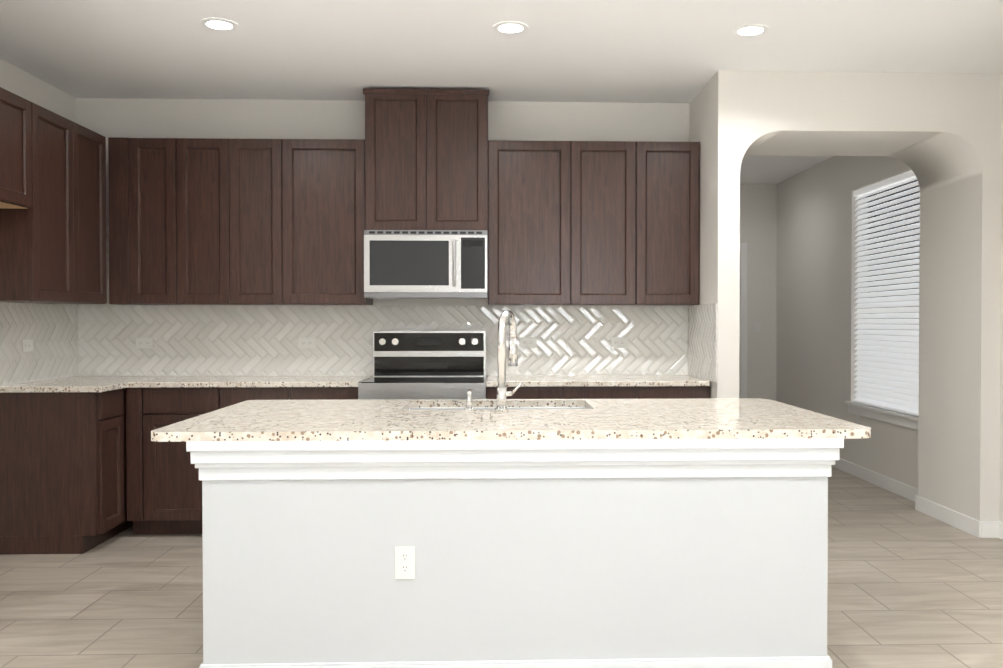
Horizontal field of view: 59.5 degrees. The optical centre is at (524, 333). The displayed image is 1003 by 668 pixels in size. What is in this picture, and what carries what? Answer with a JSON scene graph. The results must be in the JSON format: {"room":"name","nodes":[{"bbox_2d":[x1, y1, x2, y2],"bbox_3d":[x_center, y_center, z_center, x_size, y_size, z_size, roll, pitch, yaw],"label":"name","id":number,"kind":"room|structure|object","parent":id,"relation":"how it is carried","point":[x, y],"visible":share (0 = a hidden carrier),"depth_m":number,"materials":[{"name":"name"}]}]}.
{"room":"kitchen","nodes":[
{"label":"kitchen","id":0,"kind":"room"},
{"bbox_2d":[0,58,76,385],"bbox_3d":[-2.906,-0.120,1.943,0.150,2.760,8.004,0,1,-2],"label":"wall","id":1,"kind":"structure","parent":0,"point":[25,85],"depth_m":5.29,"materials":[{"name":"paint"}]},
{"bbox_2d":[0,87,31,208],"bbox_3d":[-2.727,-0.927,4.084,0.348,0.560,0.973,0,1,-2],"label":"upper cabinet","id":2,"kind":"object","parent":1,"relation":"attached to","point":[15,157],"visible":1,"depth_m":4.44,"materials":[{"name":"brown wood"}]},
{"bbox_2d":[0,302,77,385],"bbox_3d":[-2.936,0.051,5.192,0.008,0.467,1.196,0,1,-2],"label":"tile backsplash","id":3,"kind":"structure","parent":1,"relation":"attached to","point":[51,330],"depth_m":5.29,"materials":[{"name":"white tile"}]},
{"bbox_2d":[22,339,32,351],"bbox_3d":[-2.927,0.068,5.165,0.007,0.070,0.115,0,1,-2],"label":"outlet","id":4,"kind":"object","parent":3,"relation":"attached to","point":[27,345],"visible":1,"depth_m":5.16,"materials":[{"name":"plastic"}]},
{"bbox_2d":[0,102,106,303],"bbox_3d":[-2.758,-0.700,5.019,0.348,1.040,0.889,0,1,-2],"label":"upper cabinet","id":5,"kind":"object","parent":1,"relation":"attached to","point":[53,244],"visible":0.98,"depth_m":4.89,"materials":[{"name":"brown wood"}]},
{"bbox_2d":[75,98,688,376],"bbox_3d":[-1.004,-0.175,5.935,4.220,2.760,0.150,0,1,-2],"label":"wall","id":6,"kind":"structure","parent":0,"point":[325,119],"depth_m":5.83,"materials":[{"name":"paint"}]},
{"bbox_2d":[108,137,181,304],"bbox_3d":[-2.395,-0.708,5.641,0.420,1.040,0.330,0,1,-2],"label":"upper cabinet","id":7,"kind":"object","parent":6,"relation":"attached to","point":[142,175],"visible":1,"depth_m":5.49,"materials":[{"name":"brown wood"}]},
{"bbox_2d":[177,138,284,304],"bbox_3d":[-1.857,-0.709,5.659,0.656,1.040,0.330,0,1,-2],"label":"upper cabinet","id":8,"kind":"object","parent":6,"relation":"attached to","point":[229,221],"visible":0.94,"depth_m":5.50,"materials":[{"name":"brown wood"}]},
{"bbox_2d":[283,139,372,304],"bbox_3d":[-1.269,-0.709,5.679,0.520,1.040,0.330,0,1,-2],"label":"upper cabinet","id":9,"kind":"object","parent":6,"relation":"attached to","point":[323,215],"visible":0.98,"depth_m":5.53,"materials":[{"name":"brown wood"}]},
{"bbox_2d":[77,305,687,375],"bbox_3d":[-0.926,0.042,5.862,4.070,0.467,0.008,0,1,-2],"label":"tile backsplash","id":10,"kind":"structure","parent":6,"relation":"attached to","point":[225,340],"depth_m":5.85,"materials":[{"name":"white tile"}]},
{"bbox_2d":[136,338,153,347],"bbox_3d":[-2.515,0.060,5.801,0.115,0.070,0.007,0,1,-2],"label":"outlet","id":11,"kind":"object","parent":10,"relation":"attached to","point":[144,342],"visible":1,"depth_m":5.80,"materials":[{"name":"plastic"}]},
{"bbox_2d":[298,338,315,347],"bbox_3d":[-1.450,0.059,5.836,0.115,0.070,0.007,0,1,-2],"label":"outlet","id":12,"kind":"object","parent":10,"relation":"attached to","point":[306,342],"visible":1,"depth_m":5.83,"materials":[{"name":"plastic"}]},
{"bbox_2d":[520,337,536,347],"bbox_3d":[0.022,0.058,5.886,0.115,0.070,0.007,0,1,-2],"label":"outlet","id":13,"kind":"object","parent":10,"relation":"attached to","point":[528,342],"visible":1,"depth_m":5.88,"materials":[{"name":"plastic"}]},
{"bbox_2d":[611,337,627,347],"bbox_3d":[0.636,0.058,5.906,0.115,0.070,0.007,0,1,-2],"label":"outlet","id":14,"kind":"object","parent":10,"relation":"attached to","point":[619,342],"visible":1,"depth_m":5.90,"materials":[{"name":"plastic"}]},
{"bbox_2d":[363,88,488,231],"bbox_3d":[-0.624,-1.092,5.675,0.786,0.884,0.370,0,1,-2],"label":"upper cabinet","id":15,"kind":"object","parent":6,"relation":"attached to","point":[426,159],"visible":0.92,"depth_m":5.51,"materials":[{"name":"brown wood"}]},
{"bbox_2d":[364,230,487,298],"bbox_3d":[-0.622,-0.438,5.636,0.764,0.418,0.463,0,1,-2],"label":"over-the-range microwave","id":16,"kind":"object","parent":15,"relation":"attached to","point":[425,264],"visible":1,"depth_m":5.45,"materials":[{"name":"silver metal"}]},
{"bbox_2d":[488,140,570,304],"bbox_3d":[0.022,-0.709,5.722,0.525,1.040,0.330,0,1,-2],"label":"upper cabinet","id":17,"kind":"object","parent":6,"relation":"attached to","point":[529,200],"visible":1,"depth_m":5.57,"materials":[{"name":"brown wood"}]},
{"bbox_2d":[570,141,635,304],"bbox_3d":[0.493,-0.710,5.738,0.416,1.040,0.330,0,1,-2],"label":"upper cabinet","id":18,"kind":"object","parent":6,"relation":"attached to","point":[603,223],"visible":1,"depth_m":5.58,"materials":[{"name":"brown wood"}]},
{"bbox_2d":[635,141,699,305],"bbox_3d":[0.906,-0.710,5.752,0.411,1.040,0.330,0,1,-2],"label":"upper cabinet","id":19,"kind":"object","parent":6,"relation":"attached to","point":[667,223],"visible":0.98,"depth_m":5.60,"materials":[{"name":"brown wood"}]},
{"bbox_2d":[0,466,1002,667],"bbox_3d":[-0.043,1.284,3.857,6.400,0.100,11.600,0,1,-2],"label":"floor","id":20,"kind":"structure","parent":0,"point":[909,585],"depth_m":4.10,"materials":[{"name":"tile"}]},
{"bbox_2d":[0,388,132,554],"bbox_3d":[-2.657,0.764,5.335,0.570,0.898,0.962,0,1,-2],"label":"base cabinet","id":21,"kind":"object","parent":20,"relation":"on","point":[63,476],"visible":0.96,"depth_m":4.86,"materials":[{"name":"brown wood"}]},
{"bbox_2d":[0,379,127,392],"bbox_3d":[-2.628,0.304,4.993,0.589,0.032,0.330,0,1,-2],"label":"countertop","id":22,"kind":"structure","parent":21,"relation":"on","point":[89,384],"depth_m":4.92,"materials":[{"name":"stone"}]},
{"bbox_2d":[126,387,229,534],"bbox_3d":[-2.074,0.761,5.525,0.611,0.898,0.620,0,1,-2],"label":"base cabinet","id":23,"kind":"object","parent":20,"relation":"on","point":[164,489],"depth_m":5.22,"materials":[{"name":"brown wood"}]},
{"bbox_2d":[59,375,372,387],"bbox_3d":[-1.970,0.297,5.502,1.937,0.032,0.644,0,1,-2],"label":"countertop","id":24,"kind":"structure","parent":23,"relation":"on","point":[312,380],"depth_m":5.25,"materials":[{"name":"stone"}]},
{"bbox_2d":[230,387,301,405],"bbox_3d":[-1.625,0.761,5.540,0.534,0.898,0.620,0,1,-2],"label":"base cabinet","id":25,"kind":"object","parent":20,"relation":"on","point":[237,394],"depth_m":5.23,"materials":[{"name":"brown wood"}]},
{"bbox_2d":[302,387,357,399],"bbox_3d":[-1.239,0.761,5.553,0.473,0.898,0.620,0,1,-2],"label":"base cabinet","id":26,"kind":"object","parent":20,"relation":"on","point":[308,393],"depth_m":5.24,"materials":[{"name":"brown wood"}]},
{"bbox_2d":[358,331,486,398],"bbox_3d":[-0.622,0.597,5.522,0.758,1.228,0.698,0,1,-2],"label":"range","id":27,"kind":"object","parent":20,"relation":"on","point":[429,364],"visible":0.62,"depth_m":5.76,"materials":[{"name":"silver metal"}]},
{"bbox_2d":[179,434,850,667],"bbox_3d":[-0.042,0.800,3.735,2.320,0.870,1.274,0,1,-2],"label":"kitchen island","id":28,"kind":"object","parent":20,"relation":"on","point":[501,530],"depth_m":3.13,"materials":[{"name":"paint"}]},
{"bbox_2d":[151,398,870,441],"bbox_3d":[-0.053,0.349,3.729,2.572,0.033,1.270,0,1,-2],"label":"island countertop","id":29,"kind":"structure","parent":28,"relation":"on","point":[469,417],"depth_m":3.45,"materials":[{"name":"beige stone"}]},
{"bbox_2d":[464,310,521,410],"bbox_3d":[-0.140,0.112,3.865,0.251,0.437,0.214,0,1,-2],"label":"faucet","id":30,"kind":"object","parent":29,"relation":"on","point":[502,393],"depth_m":3.79,"materials":[{"name":"silver metal"}]},
{"bbox_2d":[486,387,573,398],"bbox_3d":[0.016,0.760,5.595,0.522,0.898,0.620,0,1,-2],"label":"base cabinet","id":31,"kind":"object","parent":20,"relation":"on","point":[491,392],"depth_m":5.28,"materials":[{"name":"brown wood"}]},
{"bbox_2d":[486,375,709,386],"bbox_3d":[0.432,0.296,5.587,1.353,0.032,0.635,0,1,-2],"label":"countertop","id":32,"kind":"structure","parent":31,"relation":"on","point":[492,380],"depth_m":5.34,"materials":[{"name":"stone"}]},
{"bbox_2d":[574,386,649,398],"bbox_3d":[0.470,0.760,5.610,0.510,0.898,0.620,0,1,-2],"label":"base cabinet","id":33,"kind":"object","parent":20,"relation":"on","point":[625,392],"depth_m":5.30,"materials":[{"name":"brown wood"}]},
{"bbox_2d":[650,386,709,398],"bbox_3d":[0.862,0.760,5.623,0.510,0.898,0.620,0,1,-2],"label":"base cabinet","id":34,"kind":"object","parent":20,"relation":"on","point":[660,392],"depth_m":5.31,"materials":[{"name":"brown wood"}]},
{"bbox_2d":[0,0,1002,183],"bbox_3d":[-0.043,-1.576,3.818,6.400,0.100,11.600,0,1,-2],"label":"ceiling","id":35,"kind":"structure","parent":0,"point":[649,51],"depth_m":4.68,"materials":[{"name":"paint"}]},
{"bbox_2d":[201,18,237,30],"bbox_3d":[-1.511,-1.529,4.340,0.176,0.006,0.176,0,1,-2],"label":"recessed light","id":36,"kind":"object","parent":35,"relation":"in","point":[220,24],"visible":1,"depth_m":4.33,"materials":[{"name":"white plastic"}]},
{"bbox_2d":[493,21,527,33],"bbox_3d":[-0.072,-1.530,4.388,0.176,0.006,0.176,0,1,-2],"label":"recessed light","id":37,"kind":"object","parent":35,"relation":"in","point":[509,27],"visible":1,"depth_m":4.37,"materials":[{"name":"white plastic"}]},
{"bbox_2d":[733,24,767,36],"bbox_3d":[1.137,-1.531,4.428,0.176,0.006,0.176,0,1,-2],"label":"recessed light","id":38,"kind":"object","parent":35,"relation":"in","point":[752,30],"visible":1,"depth_m":4.42,"materials":[{"name":"white plastic"}]},
{"bbox_2d":[740,184,776,400],"bbox_3d":[1.909,-0.224,9.440,1.837,2.760,0.150,0,1,-2],"label":"wall","id":39,"kind":"structure","parent":0,"point":[758,218],"depth_m":9.38,"materials":[{"name":"paint"}]},
{"bbox_2d":[739,243,747,397],"bbox_3d":[1.830,0.095,9.313,1.084,2.127,0.104,0,1,-2],"label":"hall door","id":40,"kind":"structure","parent":39,"relation":"in","point":[743,333],"depth_m":9.36,"materials":[{"name":"white wood"}]},
{"bbox_2d":[689,70,1002,520],"bbox_3d":[1.969,-0.170,5.575,1.697,2.760,0.769,0,1,-2],"label":"wall","id":41,"kind":"structure","parent":0,"point":[939,135],"depth_m":5.23,"materials":[{"name":"paint"}]},
{"bbox_2d":[688,303,716,381],"bbox_3d":[1.117,0.046,5.551,0.008,0.467,0.751,0,1,-2],"label":"tile backsplash","id":42,"kind":"structure","parent":41,"relation":"attached to","point":[702,341],"depth_m":5.51,"materials":[{"name":"white tile"}]},
{"bbox_2d":[913,493,986,537],"bbox_3d":[2.702,1.159,5.617,0.034,0.100,0.797,0,1,-2],"label":"baseboard","id":43,"kind":"structure","parent":41,"relation":"attached to","point":[973,526],"depth_m":5.53,"materials":[{"name":"white wood"}]},
{"bbox_2d":[776,82,1002,521],"bbox_3d":[2.942,-0.148,3.937,0.140,2.760,11.600,0,1,-2],"label":"wall","id":44,"kind":"structure","parent":0,"point":[816,310],"depth_m":7.90,"materials":[{"name":"paint"}]},
{"bbox_2d":[856,415,860,424],"bbox_3d":[2.756,0.727,7.255,0.007,0.115,0.070,0,1,-2],"label":"outlet","id":45,"kind":"object","parent":44,"relation":"attached to","point":[858,419],"visible":0.79,"depth_m":7.25,"materials":[{"name":"plastic"}]},
{"bbox_2d":[831,458,917,500],"bbox_3d":[2.728,1.130,7.707,0.037,0.100,3.406,0,1,-2],"label":"baseboard","id":46,"kind":"structure","parent":44,"relation":"attached to","point":[899,488],"depth_m":6.87,"materials":[{"name":"white wood"}]},
{"bbox_2d":[845,180,919,429],"bbox_3d":[2.831,-0.261,6.814,0.170,1.872,1.300,0,1,-2],"label":"window","id":47,"kind":"structure","parent":44,"relation":"in","point":[893,417],"depth_m":6.84,"materials":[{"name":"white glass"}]},
{"bbox_2d":[853,170,919,415],"bbox_3d":[2.816,-0.307,6.813,0.050,1.776,1.192,0,1,-2],"label":"window blinds","id":48,"kind":"object","parent":47,"relation":"attached to","point":[887,377],"visible":0.77,"depth_m":6.79,"materials":[{"name":"white plastic"}]},
{"bbox_2d":[990,521,1002,539],"bbox_3d":[2.927,1.212,1.772,0.037,0.100,6.935,0,1,-2],"label":"baseboard","id":49,"kind":"structure","parent":44,"relation":"attached to","point":[996,527],"depth_m":5.22,"materials":[{"name":"white wood"}]}
]}

